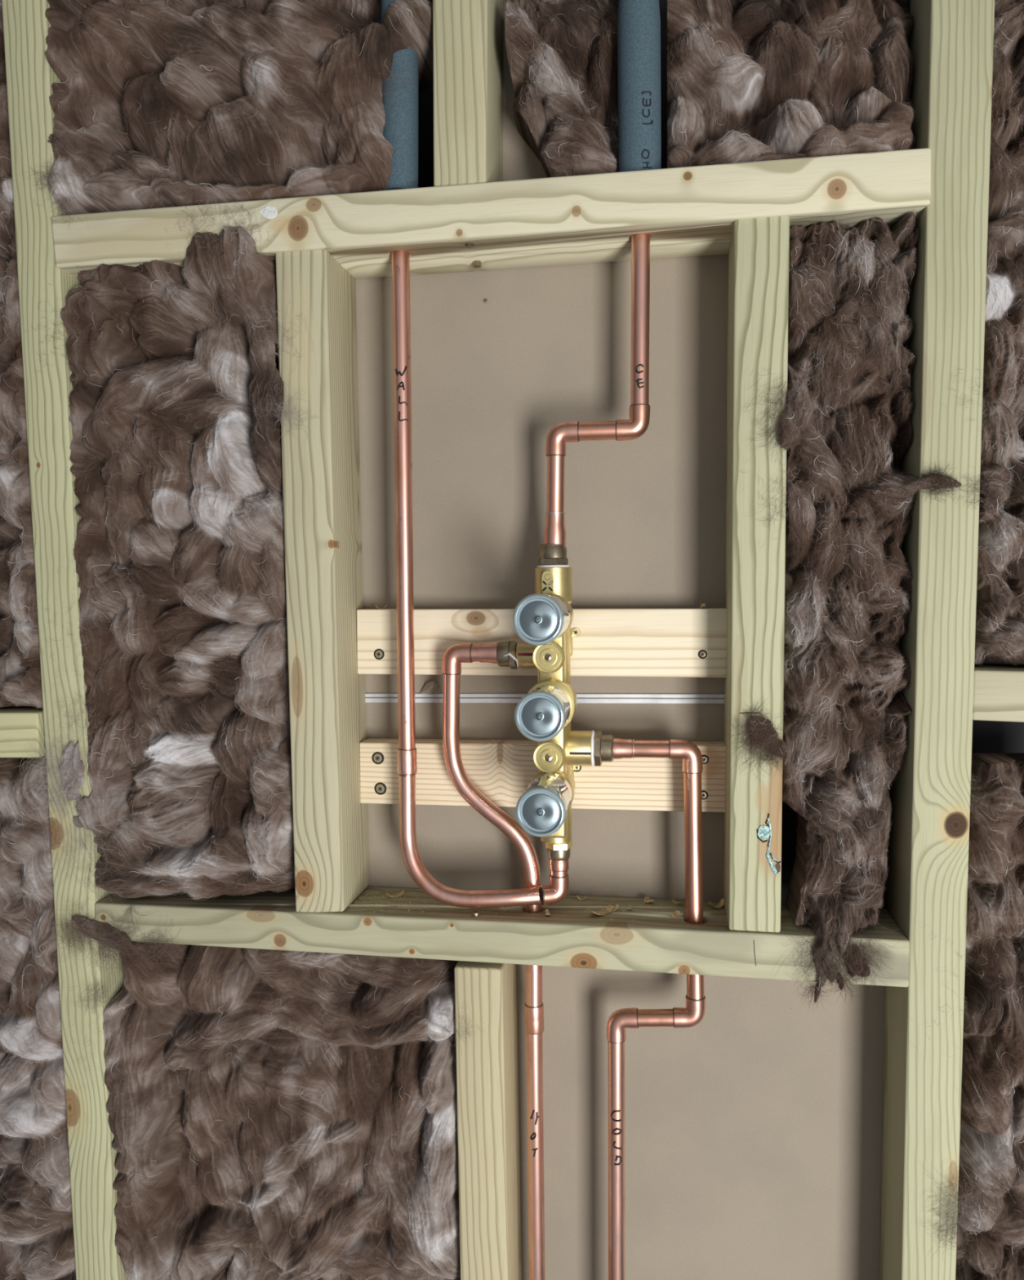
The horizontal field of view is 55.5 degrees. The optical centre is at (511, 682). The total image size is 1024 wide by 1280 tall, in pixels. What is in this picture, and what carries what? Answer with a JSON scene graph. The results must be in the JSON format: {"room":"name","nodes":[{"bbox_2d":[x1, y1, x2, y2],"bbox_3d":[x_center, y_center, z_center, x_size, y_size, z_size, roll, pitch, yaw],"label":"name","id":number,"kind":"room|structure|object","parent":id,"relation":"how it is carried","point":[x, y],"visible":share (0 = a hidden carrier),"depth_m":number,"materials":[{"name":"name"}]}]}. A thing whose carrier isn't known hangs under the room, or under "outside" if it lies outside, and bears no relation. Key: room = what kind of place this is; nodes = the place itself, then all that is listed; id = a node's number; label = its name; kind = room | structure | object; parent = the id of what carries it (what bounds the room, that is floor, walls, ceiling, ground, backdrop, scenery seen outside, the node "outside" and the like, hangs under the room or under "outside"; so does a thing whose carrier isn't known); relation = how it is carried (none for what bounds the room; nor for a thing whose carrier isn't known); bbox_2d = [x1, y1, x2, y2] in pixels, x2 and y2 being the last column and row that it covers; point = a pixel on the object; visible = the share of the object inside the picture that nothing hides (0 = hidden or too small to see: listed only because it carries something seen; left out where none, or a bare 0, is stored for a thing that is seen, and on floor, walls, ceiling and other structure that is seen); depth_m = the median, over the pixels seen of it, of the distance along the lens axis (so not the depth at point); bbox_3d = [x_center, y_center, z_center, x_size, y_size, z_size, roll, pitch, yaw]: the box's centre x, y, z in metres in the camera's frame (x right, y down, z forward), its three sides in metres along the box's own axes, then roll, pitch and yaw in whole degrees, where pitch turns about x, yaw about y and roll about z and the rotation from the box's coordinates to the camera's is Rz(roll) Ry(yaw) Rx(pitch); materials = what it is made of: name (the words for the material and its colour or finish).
{"room":"building under construction","nodes":[
{"label":"building under construction","id":0,"kind":"room"},
{"bbox_2d":[1,0,126,1279],"bbox_3d":[-0.399,0.010,0.917,0.044,1.356,0.081,0,5,9],"label":"stud","id":1,"kind":"object","parent":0,"point":[29,79],"visible":0.5,"depth_m":0.87,"materials":[{"name":"brown wood"}]},
{"bbox_2d":[0,705,45,757],"bbox_3d":[-0.486,0.045,0.934,0.128,0.043,0.081,0,5,9],"label":"side noggin","id":2,"kind":"object","parent":1,"relation":"attached to","point":[19,725],"visible":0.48,"depth_m":0.89,"materials":[{"name":"brown wood"}]},
{"bbox_2d":[0,0,42,708],"bbox_3d":[-0.488,-0.314,0.893,0.125,0.674,0.087,0,5,9],"label":"mineral wool batt","id":3,"kind":"object","parent":2,"relation":"on","point":[20,681],"visible":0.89,"depth_m":0.87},
{"bbox_2d":[0,755,75,1279],"bbox_3d":[-0.505,0.364,0.959,0.175,0.594,0.092,0,5,9],"label":"mineral wool batt","id":4,"kind":"object","parent":1,"relation":"attached to","point":[37,1242],"visible":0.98,"depth_m":0.93,"materials":[{"name":"brown fabric"}]},
{"bbox_2d":[94,886,909,986],"bbox_3d":[-0.025,0.220,0.878,0.712,0.045,0.083,0,5,9],"label":"noggin","id":5,"kind":"object","parent":1,"relation":"attached to","point":[654,941],"visible":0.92,"depth_m":0.84,"materials":[{"name":"brown wood"}]},
{"bbox_2d":[0,185,324,909],"bbox_3d":[-0.335,-0.107,0.883,0.380,0.625,0.101,0,5,9],"label":"mineral wool batt","id":6,"kind":"object","parent":5,"relation":"on","point":[176,401],"visible":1,"depth_m":0.85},
{"bbox_2d":[275,249,369,911],"bbox_3d":[-0.167,-0.081,0.872,0.047,0.566,0.081,0,5,9],"label":"stud","id":7,"kind":"object","parent":5,"relation":"on","point":[322,495],"visible":1,"depth_m":0.84,"materials":[{"name":"brown wood"}]},
{"bbox_2d":[51,148,931,279],"bbox_3d":[-0.035,-0.382,0.821,0.716,0.043,0.084,0,5,9],"label":"noggin","id":8,"kind":"object","parent":7,"relation":"on","point":[689,211],"visible":0.85,"depth_m":0.78,"materials":[{"name":"brown wood"}]},
{"bbox_2d":[19,0,433,225],"bbox_3d":[-0.238,-0.513,0.834,0.362,0.249,0.090,0,5,9],"label":"mineral wool batt","id":9,"kind":"object","parent":8,"relation":"on","point":[246,100],"visible":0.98,"depth_m":0.82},
{"bbox_2d":[258,205,277,219],"bbox_3d":[-0.201,-0.388,0.803,0.016,0.011,0.001,0,5,9],"label":"paint mark","id":10,"kind":"object","parent":8,"relation":"attached to","point":[269,215],"visible":1,"depth_m":0.80,"materials":[{"name":"white paint"}]},
{"bbox_2d":[432,0,503,186],"bbox_3d":[-0.035,-0.512,0.810,0.048,0.220,0.081,0,5,9],"label":"stud","id":11,"kind":"object","parent":8,"relation":"on","point":[468,35],"visible":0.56,"depth_m":0.78,"materials":[{"name":"brown wood"}]},
{"bbox_2d":[464,243,473,248],"bbox_3d":[-0.035,-0.359,0.797,0.007,0.005,0.007,0,5,9],"label":"screw","id":12,"kind":"object","parent":8,"relation":"attached to","point":[468,246],"visible":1,"depth_m":0.80,"materials":[{"name":"gold metal"}]},
{"bbox_2d":[472,260,480,268],"bbox_3d":[-0.030,-0.360,0.839,0.007,0.005,0.007,0,5,9],"label":"screw","id":13,"kind":"object","parent":8,"relation":"attached to","point":[476,264],"visible":1,"depth_m":0.84,"materials":[{"name":"gold metal"}]},
{"bbox_2d":[503,0,618,177],"bbox_3d":[0.046,-0.500,0.795,0.095,0.187,0.084,0,5,9],"label":"mineral wool batt","id":14,"kind":"object","parent":8,"relation":"on","point":[562,55],"visible":0.96,"depth_m":0.79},
{"bbox_2d":[617,0,661,172],"bbox_3d":[0.101,-0.511,0.773,0.035,0.215,0.035,0,5,9],"label":"insulation","id":15,"kind":"object","parent":8,"relation":"on","point":[638,21],"visible":0.93,"depth_m":0.76,"materials":[{"name":"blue plastic"}]},
{"bbox_2d":[666,0,915,168],"bbox_3d":[0.218,-0.492,0.767,0.191,0.176,0.086,0,5,9],"label":"mineral wool batt","id":16,"kind":"object","parent":8,"relation":"on","point":[748,81],"visible":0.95,"depth_m":0.77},
{"bbox_2d":[356,608,726,677],"bbox_3d":[0.025,-0.037,0.875,0.334,0.062,0.026,0,5,9],"label":"batten","id":17,"kind":"object","parent":7,"relation":"attached to","point":[611,642],"visible":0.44,"depth_m":0.85,"materials":[{"name":"brown wood"}]},
{"bbox_2d":[373,648,384,659],"bbox_3d":[-0.121,-0.026,0.886,0.011,0.010,0.004,0,5,9],"label":"screw","id":18,"kind":"object","parent":17,"relation":"attached to","point":[379,654],"visible":1,"depth_m":0.88,"materials":[{"name":"black"}]},
{"bbox_2d":[496,543,613,861],"bbox_3d":[0.031,0.022,0.798,0.099,0.273,0.135,0,5,9],"label":"shower valve","id":19,"kind":"object","parent":17,"relation":"attached to","point":[543,620],"visible":1,"depth_m":0.79,"materials":[{"name":"gold metal"}]},
{"bbox_2d":[441,642,545,1279],"bbox_3d":[-0.014,0.315,0.879,0.087,0.702,0.024,0,5,9],"label":"copper pipe","id":20,"kind":"object","parent":19,"relation":"attached to","point":[455,655],"visible":0.95,"depth_m":0.86,"materials":[{"name":"brown metal"}]},
{"bbox_2d":[478,642,497,663],"bbox_3d":[-0.020,-0.026,0.844,0.016,0.018,0.018,0,5,9],"label":"socket","id":21,"kind":"object","parent":20,"relation":"attached to","point":[486,651],"depth_m":0.84,"materials":[{"name":"orange metal"}]},
{"bbox_2d":[496,640,510,666],"bbox_3d":[-0.007,-0.025,0.842,0.010,0.022,0.022,0,5,9],"label":"socket","id":22,"kind":"object","parent":19,"relation":"attached to","point":[503,648],"depth_m":0.83,"materials":[{"name":"gold metal"}]},
{"bbox_2d":[539,543,566,558],"bbox_3d":[0.035,-0.112,0.828,0.023,0.012,0.023,0,5,9],"label":"socket","id":23,"kind":"object","parent":19,"relation":"attached to","point":[546,550],"depth_m":0.82,"materials":[{"name":"gold metal"}]},
{"bbox_2d":[547,848,570,861],"bbox_3d":[0.041,0.149,0.852,0.020,0.010,0.020,0,5,9],"label":"socket","id":24,"kind":"object","parent":19,"relation":"attached to","point":[553,854],"depth_m":0.84,"materials":[{"name":"gold metal"}]},
{"bbox_2d":[543,233,649,546],"bbox_3d":[0.069,-0.264,0.805,0.091,0.306,0.024,0,5,9],"label":"copper pipe","id":25,"kind":"object","parent":19,"relation":"attached to","point":[554,531],"visible":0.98,"depth_m":0.80,"materials":[{"name":"brown metal"}]},
{"bbox_2d":[543,513,565,546],"bbox_3d":[0.036,-0.128,0.825,0.020,0.032,0.020,0,5,9],"label":"socket","id":26,"kind":"object","parent":25,"relation":"attached to","point":[554,531],"depth_m":0.82,"materials":[{"name":"orange metal"}]},
{"bbox_2d":[600,734,613,762],"bbox_3d":[0.082,0.057,0.836,0.010,0.023,0.023,0,5,9],"label":"socket","id":27,"kind":"object","parent":19,"relation":"attached to","point":[606,740],"depth_m":0.83,"materials":[{"name":"gold metal"}]},
{"bbox_2d":[606,737,705,1279],"bbox_3d":[0.126,0.349,0.858,0.086,0.605,0.019,0,5,9],"label":"copper pipe","id":28,"kind":"object","parent":19,"relation":"attached to","point":[690,1015],"visible":0.96,"depth_m":0.84,"materials":[{"name":"brown metal"}]},
{"bbox_2d":[613,737,631,759],"bbox_3d":[0.095,0.057,0.835,0.016,0.018,0.018,0,5,9],"label":"socket","id":29,"kind":"object","parent":28,"relation":"attached to","point":[622,748],"depth_m":0.83,"materials":[{"name":"orange metal"}]},
{"bbox_2d":[572,627,580,636],"bbox_3d":[0.056,-0.044,0.857,0.008,0.008,0.004,0,5,9],"label":"screw","id":30,"kind":"object","parent":17,"relation":"attached to","point":[575,631],"visible":1,"depth_m":0.85,"materials":[{"name":"gold metal"}]},
{"bbox_2d":[697,649,706,658],"bbox_3d":[0.165,-0.025,0.842,0.008,0.008,0.004,0,5,9],"label":"screw","id":31,"kind":"object","parent":17,"relation":"attached to","point":[702,654],"visible":1,"depth_m":0.84,"materials":[{"name":"black"}]},
{"bbox_2d":[699,603,705,608],"bbox_3d":[0.167,-0.067,0.851,0.004,0.004,0.014,-1,5,2],"label":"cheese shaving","id":32,"kind":"object","parent":17,"relation":"on","point":[701,606],"visible":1,"depth_m":0.85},
{"bbox_2d":[359,738,725,812],"bbox_3d":[0.026,0.083,0.886,0.334,0.059,0.026,0,5,9],"label":"batten","id":33,"kind":"object","parent":7,"relation":"attached to","point":[501,770],"visible":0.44,"depth_m":0.88,"materials":[{"name":"brown wood"}]},
{"bbox_2d":[371,751,383,764],"bbox_3d":[-0.123,0.069,0.895,0.013,0.012,0.004,0,5,9],"label":"screw","id":34,"kind":"object","parent":33,"relation":"attached to","point":[377,757],"visible":1,"depth_m":0.89,"materials":[{"name":"black"}]},
{"bbox_2d":[373,782,386,795],"bbox_3d":[-0.121,0.098,0.898,0.013,0.012,0.004,0,5,9],"label":"screw","id":35,"kind":"object","parent":33,"relation":"attached to","point":[380,788],"visible":1,"depth_m":0.90,"materials":[{"name":"black"}]},
{"bbox_2d":[573,765,581,772],"bbox_3d":[0.058,0.075,0.868,0.009,0.009,0.004,0,5,9],"label":"screw","id":36,"kind":"object","parent":33,"relation":"attached to","point":[576,768],"visible":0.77,"depth_m":0.87,"materials":[{"name":"gold metal"}]},
{"bbox_2d":[701,790,707,799],"bbox_3d":[0.168,0.098,0.854,0.009,0.009,0.004,0,5,9],"label":"screw","id":37,"kind":"object","parent":33,"relation":"attached to","point":[704,793],"visible":0.77,"depth_m":0.85,"materials":[{"name":"black"}]},
{"bbox_2d":[701,755,708,764],"bbox_3d":[0.168,0.067,0.851,0.009,0.009,0.004,0,5,9],"label":"screw","id":38,"kind":"object","parent":33,"relation":"attached to","point":[704,758],"visible":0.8,"depth_m":0.85,"materials":[{"name":"black"}]},
{"bbox_2d":[385,889,404,897],"bbox_3d":[-0.108,0.196,0.902,0.017,0.005,0.007,-2,6,-15],"label":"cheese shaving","id":39,"kind":"object","parent":5,"relation":"on","point":[402,891],"visible":1,"depth_m":0.90,"materials":[{"name":"beige wood"}]},
{"bbox_2d":[471,910,479,916],"bbox_3d":[-0.032,0.202,0.850,0.008,0.005,0.008,0,5,9],"label":"screw","id":40,"kind":"object","parent":5,"relation":"attached to","point":[475,913],"visible":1,"depth_m":0.85,"materials":[{"name":"gold metal"}]},
{"bbox_2d":[391,250,568,907],"bbox_3d":[-0.029,-0.112,0.829,0.150,0.620,0.028,0,5,6],"label":"copper pipe","id":41,"kind":"object","parent":5,"relation":"on","point":[555,892],"visible":0.98,"depth_m":0.84,"materials":[{"name":"brown metal"}]},
{"bbox_2d":[381,0,417,191],"bbox_3d":[-0.092,-0.524,0.802,0.036,0.235,0.030,0,5,9],"label":"insulation","id":42,"kind":"object","parent":41,"relation":"attached to","point":[400,129],"visible":0.46,"depth_m":0.80,"materials":[{"name":"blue plastic"}]},
{"bbox_2d":[549,858,568,871],"bbox_3d":[0.041,0.156,0.852,0.017,0.016,0.017,0,5,9],"label":"socket","id":43,"kind":"object","parent":41,"relation":"attached to","point":[563,865],"depth_m":0.85,"materials":[{"name":"brown metal"}]},
{"bbox_2d":[453,960,521,1279],"bbox_3d":[-0.020,0.441,0.900,0.044,0.399,0.081,0,5,9],"label":"stud","id":44,"kind":"object","parent":5,"relation":"attached to","point":[487,1073],"visible":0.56,"depth_m":0.86,"materials":[{"name":"brown wood"}]},
{"bbox_2d":[349,890,724,923],"bbox_3d":[0.015,0.200,0.869,0.346,0.004,0.060,0,5,9],"label":"sawdust","id":45,"kind":"object","parent":5,"relation":"on","point":[366,891],"visible":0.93,"depth_m":0.88},
{"bbox_2d":[545,909,550,915],"bbox_3d":[0.031,0.201,0.848,0.004,0.003,0.011,-1,5,-4],"label":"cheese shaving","id":46,"kind":"object","parent":5,"relation":"on","point":[547,913],"visible":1,"depth_m":0.85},
{"bbox_2d":[587,905,612,915],"bbox_3d":[0.078,0.199,0.851,0.023,0.005,0.010,-4,6,-34],"label":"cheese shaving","id":47,"kind":"object","parent":5,"relation":"on","point":[602,912],"visible":1,"depth_m":0.85,"materials":[{"name":"beige wood"}]},
{"bbox_2d":[604,904,618,911],"bbox_3d":[0.088,0.199,0.857,0.015,0.004,0.005,-4,6,-33],"label":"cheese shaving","id":48,"kind":"object","parent":5,"relation":"on","point":[615,907],"visible":1,"depth_m":0.86,"materials":[{"name":"beige wood"}]},
{"bbox_2d":[644,897,653,902],"bbox_3d":[0.123,0.197,0.880,0.008,0.004,0.009,-2,6,-13],"label":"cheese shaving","id":49,"kind":"object","parent":5,"relation":"on","point":[646,900],"visible":1,"depth_m":0.88,"materials":[{"name":"beige wood"}]},
{"bbox_2d":[667,910,679,917],"bbox_3d":[0.140,0.200,0.841,0.007,0.004,0.013,4,7,40],"label":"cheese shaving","id":50,"kind":"object","parent":5,"relation":"on","point":[676,913],"visible":1,"depth_m":0.84,"materials":[{"name":"beige wood"}]},
{"bbox_2d":[671,898,683,903],"bbox_3d":[0.149,0.197,0.877,0.004,0.003,0.012,-6,7,-44],"label":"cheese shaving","id":51,"kind":"object","parent":5,"relation":"on","point":[672,900],"visible":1,"depth_m":0.88,"materials":[{"name":"beige wood"}]},
{"bbox_2d":[708,897,724,908],"bbox_3d":[0.182,0.197,0.865,0.016,0.006,0.007,-4,6,-32],"label":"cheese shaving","id":52,"kind":"object","parent":5,"relation":"on","point":[720,904],"visible":1,"depth_m":0.87,"materials":[{"name":"beige wood"}]},
{"bbox_2d":[752,939,755,965],"bbox_3d":[0.200,0.222,0.802,0.003,0.022,0.001,0,5,9],"label":"pencil mark","id":53,"kind":"object","parent":5,"relation":"attached to","point":[753,940],"visible":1,"depth_m":0.80,"materials":[{"name":"grey"}]},
{"bbox_2d":[722,216,789,932],"bbox_3d":[0.202,-0.081,0.815,0.042,0.569,0.081,0,5,9],"label":"stud","id":54,"kind":"object","parent":5,"relation":"on","point":[757,255],"visible":1,"depth_m":0.78,"materials":[{"name":"brown wood"}]},
{"bbox_2d":[755,813,780,875],"bbox_3d":[0.209,0.132,0.793,0.020,0.051,0.004,0,5,9],"label":"paint splatter","id":55,"kind":"object","parent":54,"relation":"attached to","point":[764,832],"visible":1,"depth_m":0.79,"materials":[{"name":"teal"}]},
{"bbox_2d":[720,206,964,1013],"bbox_3d":[0.258,-0.045,0.799,0.188,0.630,0.096,0,5,9],"label":"mineral wool batt","id":56,"kind":"object","parent":5,"relation":"on","point":[845,428],"visible":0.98,"depth_m":0.77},
{"bbox_2d":[355,0,884,1279],"bbox_3d":[0.085,0.005,0.889,0.502,1.255,0.013,0,5,9],"label":"wall","id":57,"kind":"structure","parent":0,"point":[753,1129],"depth_m":0.89,"materials":[{"name":"paper"}]},
{"bbox_2d":[29,894,483,1279],"bbox_3d":[-0.238,0.409,0.922,0.453,0.454,0.092,0,5,9],"label":"mineral wool batt","id":58,"kind":"object","parent":57,"relation":"attached to","point":[274,1114],"visible":0.99,"depth_m":0.90,"materials":[{"name":"brown fabric"}]},
{"bbox_2d":[364,693,724,697],"bbox_3d":[0.024,0.012,0.892,0.351,0.004,0.002,0,5,9],"label":"trim","id":59,"kind":"structure","parent":57,"relation":"attached to","point":[366,695],"depth_m":0.88,"materials":[{"name":"white plastic"}]},
{"bbox_2d":[419,680,442,694],"bbox_3d":[-0.076,0.004,0.901,0.022,0.014,0.011,0,5,9],"label":"scrap","id":60,"kind":"object","parent":59,"relation":"on","point":[431,687],"visible":0.96,"depth_m":0.90,"materials":[{"name":"beige"}]},
{"bbox_2d":[365,697,724,703],"bbox_3d":[0.024,0.017,0.892,0.351,0.004,0.002,0,5,9],"label":"trim","id":61,"kind":"structure","parent":57,"relation":"attached to","point":[593,700],"depth_m":0.88,"materials":[{"name":"white plastic"}]},
{"bbox_2d":[274,0,1023,908],"bbox_3d":[0.149,-0.003,0.966,1.900,1.455,0.015,0,5,9],"label":"wall","id":62,"kind":"structure","parent":0,"point":[988,736],"depth_m":0.94,"materials":[{"name":"black"}]},
{"bbox_2d":[879,0,994,1279],"bbox_3d":[0.344,0.008,0.802,0.045,1.179,0.081,0,5,9],"label":"stud","id":63,"kind":"object","parent":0,"point":[951,42],"visible":0.83,"depth_m":0.76,"materials":[{"name":"brown wood"}]},
{"bbox_2d":[907,752,1023,1279],"bbox_3d":[0.410,0.307,0.814,0.174,0.490,0.089,0,5,9],"label":"mineral wool batt","id":64,"kind":"object","parent":63,"relation":"attached to","point":[989,1245],"visible":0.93,"depth_m":0.80,"materials":[{"name":"brown fabric"}]},
{"bbox_2d":[972,662,1023,722],"bbox_3d":[0.419,0.008,0.790,0.109,0.044,0.081,0,5,9],"label":"side noggin","id":65,"kind":"object","parent":63,"relation":"attached to","point":[997,688],"visible":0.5,"depth_m":0.76,"materials":[{"name":"brown wood"}]},
{"bbox_2d":[942,0,1023,665],"bbox_3d":[0.397,-0.284,0.758,0.137,0.540,0.091,0,5,9],"label":"mineral wool batt","id":66,"kind":"object","parent":65,"relation":"on","point":[999,608],"visible":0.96,"depth_m":0.75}
]}

